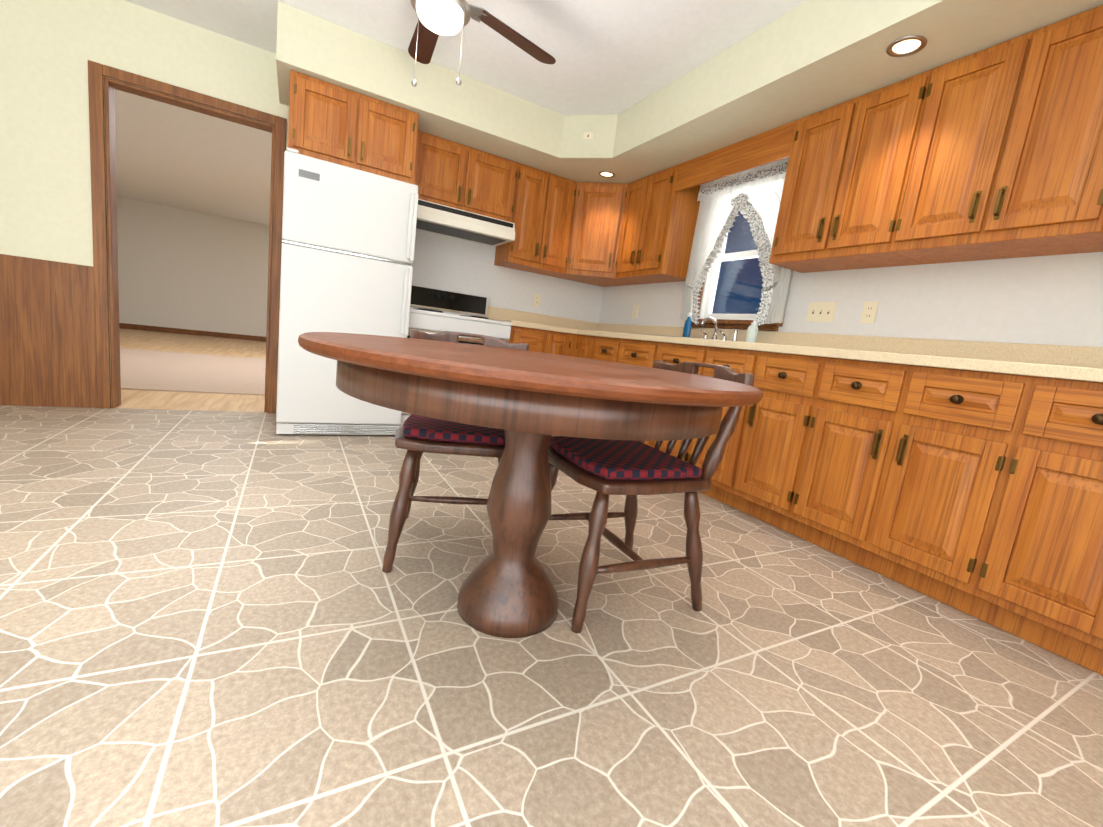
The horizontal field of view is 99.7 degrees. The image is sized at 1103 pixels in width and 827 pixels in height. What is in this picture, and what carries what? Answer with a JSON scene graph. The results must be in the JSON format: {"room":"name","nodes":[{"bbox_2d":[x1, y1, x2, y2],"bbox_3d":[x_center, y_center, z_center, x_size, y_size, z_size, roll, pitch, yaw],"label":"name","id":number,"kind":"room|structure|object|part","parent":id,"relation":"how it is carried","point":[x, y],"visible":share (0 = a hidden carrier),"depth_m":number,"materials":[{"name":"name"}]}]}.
{"room":"kitchen","nodes":[
{"label":"kitchen","id":0,"kind":"room"},
{"bbox_2d":[0,0,288,407],"bbox_3d":[-1.840,-1.228,3.514,5.320,2.480,0.120,2,10,-29],"label":"wall","id":1,"kind":"structure","parent":0,"point":[49,49],"depth_m":2.77,"materials":[{"name":"beige paint"}]},
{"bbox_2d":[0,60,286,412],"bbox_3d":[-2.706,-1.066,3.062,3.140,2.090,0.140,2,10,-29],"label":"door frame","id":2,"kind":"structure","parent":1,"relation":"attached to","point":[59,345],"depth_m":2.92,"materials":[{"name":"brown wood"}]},
{"bbox_3d":[-2.448,-1.057,3.206,1.020,2.090,0.140,2,10,-29],"label":"casing","id":3,"kind":"part","parent":2,"relation":"part of","materials":[{"name":"brown wood"}]},
{"bbox_2d":[288,70,371,171],"bbox_3d":[-1.510,-1.849,3.123,0.436,0.457,0.616,2,10,-29],"label":"upper cabinet","id":4,"kind":"object","parent":1,"relation":"attached to","point":[329,122],"depth_m":2.86,"materials":[{"name":"brown wood"}]},
{"bbox_2d":[368,98,419,184],"bbox_3d":[-1.238,-1.839,3.275,0.435,0.457,0.616,2,10,-29],"label":"upper cabinet","id":5,"kind":"object","parent":1,"relation":"attached to","point":[394,143],"depth_m":3.05,"materials":[{"name":"brown wood"}]},
{"bbox_2d":[416,131,479,211],"bbox_3d":[-0.898,-1.841,3.624,0.491,0.478,0.336,2,10,-29],"label":"upper cabinet","id":6,"kind":"object","parent":1,"relation":"attached to","point":[447,175],"depth_m":3.50,"materials":[{"name":"brown wood"}]},
{"bbox_2d":[472,151,519,224],"bbox_3d":[-0.581,-1.829,3.801,0.485,0.478,0.336,2,10,-29],"label":"upper cabinet","id":7,"kind":"object","parent":1,"relation":"attached to","point":[497,178],"depth_m":3.70,"materials":[{"name":"brown wood"}]},
{"bbox_2d":[410,229,602,322],"bbox_3d":[-0.426,-0.830,4.310,2.050,1.800,0.002,2,10,-29],"label":"wall","id":8,"kind":"structure","parent":1,"relation":"attached to","point":[449,263],"depth_m":4.17,"materials":[{"name":"white paint"}]},
{"bbox_2d":[533,293,540,306],"bbox_3d":[-0.138,-1.075,4.409,0.072,0.116,0.008,2,10,-29],"label":"outlet","id":9,"kind":"object","parent":8,"relation":"attached to","point":[536,299],"visible":1,"depth_m":4.41,"materials":[{"name":"beige plastic"}]},
{"bbox_2d":[494,164,547,272],"bbox_3d":[-0.267,-1.670,4.010,0.410,0.778,0.336,2,10,-29],"label":"upper cabinet","id":10,"kind":"object","parent":1,"relation":"attached to","point":[517,254],"depth_m":3.87,"materials":[{"name":"brown wood"}]},
{"bbox_2d":[416,199,514,246],"bbox_3d":[-0.757,-1.518,3.722,0.846,0.145,0.427,2,10,-29],"label":"range hood","id":11,"kind":"object","parent":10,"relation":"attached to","point":[436,218],"visible":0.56,"depth_m":3.60,"materials":[{"name":"white metal"}]},
{"bbox_2d":[486,306,597,329],"bbox_3d":[-0.070,-0.891,4.478,1.225,0.115,0.018,2,10,-29],"label":"backsplash","id":12,"kind":"structure","parent":1,"relation":"attached to","point":[492,312],"depth_m":4.43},
{"bbox_2d":[532,171,579,276],"bbox_3d":[-0.008,-1.655,4.126,0.404,0.778,0.387,2,10,-29],"label":"upper cabinet","id":13,"kind":"object","parent":1,"relation":"attached to","point":[559,196],"depth_m":4.00,"materials":[{"name":"brown wood"}]},
{"bbox_2d":[117,196,268,336],"bbox_3d":[-5.785,-2.820,10.513,7.470,2.480,0.100,2,10,-29],"label":"wall","id":14,"kind":"structure","parent":0,"point":[179,268],"depth_m":9.54,"materials":[{"name":"beige paint"}]},
{"bbox_2d":[119,323,265,340],"bbox_3d":[-5.906,-1.642,10.642,7.500,0.100,0.020,2,10,-29],"label":"baseboard","id":15,"kind":"structure","parent":14,"relation":"attached to","point":[184,331],"depth_m":9.71,"materials":[{"name":"brown wood"}]},
{"bbox_2d":[115,0,806,225],"bbox_3d":[-2.485,-2.783,4.588,7.700,0.080,13.420,2,10,-29],"label":"ceiling","id":16,"kind":"structure","parent":0,"point":[614,56],"depth_m":2.87,"materials":[{"name":"white paint"}]},
{"bbox_2d":[408,0,555,86],"bbox_3d":[-0.498,-1.779,2.083,1.268,0.628,1.233,2,10,-29],"label":"ceiling fan","id":17,"kind":"object","parent":16,"relation":"hanging from","point":[436,18],"visible":1,"depth_m":2.13,"materials":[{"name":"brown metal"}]},
{"label":"blade","id":18,"kind":"part","parent":17,"relation":"part of","materials":[{"name":"brown wood"}]},
{"bbox_3d":[-0.490,-1.730,2.043,0.208,0.072,0.208,2,10,-29],"label":"lamp shade","id":19,"kind":"part","parent":17,"relation":"part of","materials":[{"name":"white glass"}]},
{"bbox_3d":[-0.468,-1.922,2.019,0.455,0.321,0.441,2,10,-29],"label":"motor","id":20,"kind":"part","parent":17,"relation":"part of","materials":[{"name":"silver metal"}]},
{"bbox_3d":[-0.166,-1.861,2.316,0.480,0.006,0.124,-1,23,-43],"label":"blade","id":21,"kind":"part","parent":17,"relation":"part of","materials":[{"name":"brown wood"}]},
{"bbox_2d":[276,0,1102,182],"bbox_3d":[0.571,-1.760,1.741,2.868,0.299,4.996,2,10,-29],"label":"soffit bulkhead","id":22,"kind":"object","parent":16,"relation":"attached to","point":[806,58],"visible":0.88,"depth_m":2.70,"materials":[{"name":"beige paint"}]},
{"bbox_2d":[583,132,593,138],"bbox_3d":[0.275,-2.075,3.470,0.054,0.045,0.058,2,10,-29],"label":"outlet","id":23,"kind":"object","parent":22,"relation":"attached to","point":[587,135],"visible":1,"depth_m":3.47,"materials":[{"name":"beige plastic"}]},
{"bbox_2d":[598,171,614,177],"bbox_3d":[0.447,-1.939,3.773,0.136,0.006,0.136,2,10,-29],"label":"recessed light","id":24,"kind":"object","parent":22,"relation":"attached to","point":[606,174],"visible":1,"depth_m":3.77,"materials":[{"name":"white glass"}]},
{"bbox_2d":[886,35,926,56],"bbox_3d":[1.472,-1.522,1.930,0.136,0.006,0.136,2,10,-29],"label":"recessed light","id":25,"kind":"object","parent":22,"relation":"attached to","point":[907,46],"visible":1,"depth_m":1.93,"materials":[{"name":"white glass"}]},
{"bbox_2d":[0,405,1102,826],"bbox_3d":[-0.733,0.516,1.538,5.200,0.060,5.000,2,10,-29],"label":"floor","id":26,"kind":"structure","parent":0,"point":[214,619],"depth_m":1.16,"materials":[{"name":"beige tile"}]},
{"bbox_2d":[116,405,263,411],"bbox_3d":[-2.585,-0.004,3.381,0.890,0.059,0.120,2,10,-29],"label":"threshold","id":27,"kind":"object","parent":26,"relation":"on","point":[187,408],"visible":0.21,"depth_m":3.36,"materials":[{"name":"brown wood"}]},
{"bbox_2d":[276,147,418,434],"bbox_3d":[-1.463,-0.749,3.275,0.760,1.706,0.773,2,10,-29],"label":"refrigerator","id":28,"kind":"object","parent":26,"relation":"on","point":[348,245],"visible":0.94,"depth_m":2.93,"materials":[{"name":"white metal"}]},
{"bbox_2d":[382,329,528,572],"bbox_3d":[-0.330,0.101,1.742,0.478,0.792,0.534,5,9,-12],"label":"chair","id":29,"kind":"object","parent":26,"relation":"on","point":[416,436],"visible":0.46,"depth_m":1.50,"materials":[{"name":"brown wood"}]},
{"bbox_3d":[-0.311,0.048,1.679,0.420,0.034,0.375,5,9,-12],"label":"cushion seat","id":30,"kind":"part","parent":29,"relation":"part of","materials":[{"name":"red fabric"}]},
{"bbox_2d":[400,283,511,425],"bbox_3d":[-0.838,-0.450,3.741,0.794,1.105,0.714,2,10,-29],"label":"stove","id":31,"kind":"object","parent":26,"relation":"on","point":[434,310],"visible":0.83,"depth_m":3.59,"materials":[{"name":"white metal"}]},
{"bbox_2d":[298,332,762,637],"bbox_3d":[-0.086,0.213,1.343,1.160,0.749,1.160,3,10,-27],"label":"dining table","id":32,"kind":"object","parent":26,"relation":"on","point":[530,403],"visible":1,"depth_m":0.90,"materials":[{"name":"brown wood"}]},
{"bbox_2d":[509,326,553,353],"bbox_3d":[-0.356,-0.320,4.103,0.397,0.878,0.615,2,10,-29],"label":"base cabinet","id":33,"kind":"object","parent":26,"relation":"on","point":[542,341],"depth_m":3.81,"materials":[{"name":"brown wood"}]},
{"bbox_2d":[489,318,577,333],"bbox_3d":[-0.202,-0.766,4.077,0.612,0.040,0.631,2,10,-29],"label":"countertop","id":34,"kind":"structure","parent":33,"relation":"on","point":[529,325],"depth_m":3.84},
{"bbox_2d":[554,330,577,356],"bbox_3d":[-0.133,-0.311,4.227,0.384,0.878,0.615,2,10,-29],"label":"base cabinet","id":35,"kind":"object","parent":26,"relation":"on","point":[563,343],"depth_m":3.95,"materials":[{"name":"brown wood"}]},
{"bbox_2d":[578,334,593,358],"bbox_3d":[0.506,-0.206,4.065,0.616,0.878,0.256,2,10,-29],"label":"base cabinet","id":36,"kind":"object","parent":26,"relation":"on","point":[587,348],"depth_m":3.85,"materials":[{"name":"brown wood"}]},
{"bbox_2d":[590,338,625,362],"bbox_3d":[0.661,-0.142,3.782,0.616,0.878,0.403,2,10,-29],"label":"base cabinet","id":37,"kind":"object","parent":26,"relation":"on","point":[605,349],"depth_m":3.57,"materials":[{"name":"brown wood"}]},
{"bbox_2d":[622,338,661,443],"bbox_3d":[0.837,-0.070,3.463,0.616,0.878,0.480,2,10,-29],"label":"base cabinet","id":38,"kind":"object","parent":26,"relation":"on","point":[644,354],"depth_m":3.23,"materials":[{"name":"brown wood"}]},
{"bbox_2d":[547,360,754,632],"bbox_3d":[0.262,0.204,1.558,0.534,0.792,0.478,3,10,-24],"label":"chair","id":39,"kind":"object","parent":26,"relation":"on","point":[631,470],"visible":0.65,"depth_m":1.42,"materials":[{"name":"brown wood"}]},
{"bbox_3d":[0.220,0.139,1.526,0.375,0.034,0.420,3,10,-24],"label":"cushion seat","id":40,"kind":"part","parent":39,"relation":"part of","materials":[{"name":"red fabric"}]},
{"bbox_3d":[0.231,0.174,1.538,0.450,0.035,0.470,3,10,-24],"label":"seat","id":41,"kind":"part","parent":39,"relation":"part of","materials":[{"name":"brown wood"}]},
{"bbox_2d":[646,342,713,462],"bbox_3d":[1.020,0.005,3.129,0.616,0.878,0.573,2,10,-29],"label":"base cabinet","id":42,"kind":"object","parent":26,"relation":"on","point":[672,353],"depth_m":2.87,"materials":[{"name":"brown wood"}]},
{"bbox_2d":[695,346,769,508],"bbox_3d":[1.206,0.081,2.791,0.616,0.878,0.488,2,10,-29],"label":"base cabinet","id":43,"kind":"object","parent":26,"relation":"on","point":[728,480],"depth_m":2.53,"materials":[{"name":"brown wood"}]},
{"bbox_2d":[738,354,837,537],"bbox_3d":[1.371,0.149,2.490,0.616,0.878,0.488,2,10,-29],"label":"base cabinet","id":44,"kind":"object","parent":26,"relation":"on","point":[797,389],"depth_m":2.27,"materials":[{"name":"brown wood"}]},
{"bbox_2d":[802,358,933,574],"bbox_3d":[1.537,0.217,2.189,0.616,0.878,0.488,2,10,-29],"label":"base cabinet","id":45,"kind":"object","parent":26,"relation":"on","point":[873,417],"depth_m":1.96,"materials":[{"name":"brown wood"}]},
{"bbox_2d":[882,366,1065,625],"bbox_3d":[1.702,0.285,1.889,0.616,0.878,0.488,2,10,-29],"label":"base cabinet","id":46,"kind":"object","parent":26,"relation":"on","point":[964,476],"depth_m":1.66,"materials":[{"name":"brown wood"}]},
{"bbox_2d":[578,330,1102,381],"bbox_3d":[1.371,-0.322,2.506,0.632,0.040,4.992,2,10,-29],"label":"countertop","id":47,"kind":"structure","parent":46,"relation":"on","point":[983,365],"depth_m":1.89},
{"bbox_2d":[670,334,685,337],"bbox_3d":[0.962,-0.411,3.192,0.480,0.190,0.770,2,10,-29],"label":"sink","id":48,"kind":"object","parent":47,"relation":"in","point":[671,335],"depth_m":3.73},
{"bbox_2d":[682,312,691,336],"bbox_3d":[1.024,-0.655,3.496,0.040,0.206,0.066,2,10,-29],"label":"soap bottle","id":49,"kind":"object","parent":47,"relation":"on","point":[687,328],"visible":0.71,"depth_m":3.48,"materials":[{"name":"blue plastic"}]},
{"bbox_2d":[698,317,741,341],"bbox_3d":[1.114,-0.576,3.194,0.183,0.171,0.296,2,10,-29],"label":"faucet","id":50,"kind":"object","parent":47,"relation":"on","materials":[{"name":"silver metal"}]},
{"bbox_2d":[745,315,757,342],"bbox_3d":[1.293,-0.536,2.996,0.079,0.193,0.068,2,10,-29],"label":"soap dispenser","id":51,"kind":"object","parent":47,"relation":"on","point":[752,333],"visible":0.81,"depth_m":2.98,"materials":[{"name":"white plastic"}]},
{"bbox_2d":[994,382,1102,674],"bbox_3d":[1.868,0.353,1.588,0.616,0.878,0.488,2,10,-29],"label":"base cabinet","id":52,"kind":"object","parent":26,"relation":"on","point":[1052,599],"depth_m":1.45,"materials":[{"name":"brown wood"}]},
{"bbox_2d":[599,252,1102,346],"bbox_3d":[1.744,-0.644,2.638,0.120,2.480,5.240,2,10,-29],"label":"wall","id":53,"kind":"structure","parent":0,"point":[1052,300],"depth_m":2.23,"materials":[{"name":"white paint"}]},
{"bbox_2d":[557,182,623,286],"bbox_3d":[0.450,-1.617,4.246,0.628,0.778,0.628,2,10,-29],"label":"upper cabinet","id":54,"kind":"object","parent":53,"relation":"attached to","point":[596,211],"depth_m":4.03,"materials":[{"name":"brown wood"}]},
{"bbox_2d":[632,305,638,317],"bbox_3d":[0.770,-0.937,4.269,0.008,0.116,0.072,2,10,-29],"label":"outlet","id":55,"kind":"object","parent":53,"relation":"attached to","point":[635,311],"visible":1,"depth_m":4.26,"materials":[{"name":"beige plastic"}]},
{"bbox_2d":[604,175,667,284],"bbox_3d":[0.774,-1.523,3.906,0.387,0.778,0.413,2,10,-29],"label":"upper cabinet","id":56,"kind":"object","parent":53,"relation":"attached to","point":[632,207],"depth_m":3.86,"materials":[{"name":"brown wood"}]},
{"bbox_2d":[640,163,711,281],"bbox_3d":[0.923,-1.470,3.687,0.336,0.778,0.373,2,10,-29],"label":"upper cabinet","id":57,"kind":"object","parent":53,"relation":"attached to","point":[673,206],"depth_m":3.53,"materials":[{"name":"brown wood"}]},
{"bbox_2d":[685,190,782,330],"bbox_3d":[1.377,-1.128,3.269,0.175,1.065,0.810,2,10,-29],"label":"window","id":58,"kind":"structure","parent":53,"relation":"in","point":[733,324],"depth_m":3.44,"materials":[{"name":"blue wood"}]},
{"bbox_3d":[1.401,-1.125,3.283,0.121,0.940,0.640,2,10,-29],"label":"window sashes","id":59,"kind":"part","parent":58,"relation":"part of","materials":[{"name":"white wood"}]},
{"bbox_2d":[680,158,792,325],"bbox_3d":[1.281,-1.131,3.204,0.070,1.062,0.896,2,10,-29],"label":"window curtain","id":60,"kind":"object","parent":58,"relation":"hanging from","point":[724,201],"visible":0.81,"depth_m":3.14,"materials":[{"name":"fabric"}]},
{"bbox_3d":[1.407,-1.124,3.286,0.037,0.840,0.540,2,10,-29],"label":"glass","id":61,"kind":"part","parent":58,"relation":"part of","materials":[{"name":"glass"}]},
{"bbox_2d":[769,92,871,272],"bbox_3d":[1.543,-1.216,2.560,0.336,0.778,0.401,2,10,-29],"label":"upper cabinet","id":62,"kind":"object","parent":53,"relation":"attached to","point":[821,148],"depth_m":2.47,"materials":[{"name":"brown wood"}]},
{"bbox_2d":[806,302,836,321],"bbox_3d":[1.595,-0.603,2.759,0.016,0.116,0.165,2,10,-29],"label":"light switch","id":63,"kind":"object","parent":53,"relation":"attached to","point":[821,312],"visible":1,"depth_m":2.75,"materials":[{"name":"beige plastic"}]},
{"bbox_2d":[598,323,1102,365],"bbox_3d":[1.648,-0.389,2.643,0.019,0.115,4.992,2,10,-29],"label":"backsplash","id":64,"kind":"structure","parent":53,"relation":"attached to","point":[1005,352],"depth_m":2.27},
{"bbox_2d":[860,301,878,322],"bbox_3d":[1.728,-0.550,2.527,0.008,0.116,0.072,2,10,-29],"label":"outlet","id":65,"kind":"object","parent":53,"relation":"attached to","point":[870,309],"visible":1,"depth_m":2.52,"materials":[{"name":"beige plastic"}]},
{"bbox_2d":[836,62,951,268],"bbox_3d":[1.683,-1.158,2.305,0.336,0.778,0.441,2,10,-29],"label":"upper cabinet","id":66,"kind":"object","parent":53,"relation":"attached to","point":[900,119],"depth_m":2.17,"materials":[{"name":"brown wood"}]},
{"bbox_2d":[908,21,1059,262],"bbox_3d":[1.832,-1.097,2.033,0.336,0.778,0.454,2,10,-29],"label":"upper cabinet","id":67,"kind":"object","parent":53,"relation":"attached to","point":[993,152],"depth_m":1.88,"materials":[{"name":"brown wood"}]},
{"bbox_2d":[1000,5,1102,256],"bbox_3d":[1.988,-1.033,1.749,0.336,0.778,0.455,2,10,-29],"label":"upper cabinet","id":68,"kind":"object","parent":53,"relation":"attached to","point":[1057,209],"depth_m":1.67,"materials":[{"name":"brown wood"}]},
{"label":"outside","id":69,"kind":"structure","parent":0,"visible":0},
{"bbox_2d":[119,328,265,408],"bbox_3d":[-4.012,-0.779,7.190,7.500,0.056,8.080,2,10,-29],"label":"floor","id":70,"kind":"structure","parent":69,"point":[159,341],"depth_m":6.85,"materials":[{"name":"beige wood"}]},
{"bbox_2d":[120,348,265,395],"bbox_3d":[-3.200,-0.481,5.715,6.500,0.012,3.300,2,10,-29],"label":"carpet","id":71,"kind":"object","parent":70,"relation":"on","point":[148,370],"depth_m":4.88,"materials":[{"name":"beige carpet"}]}
]}

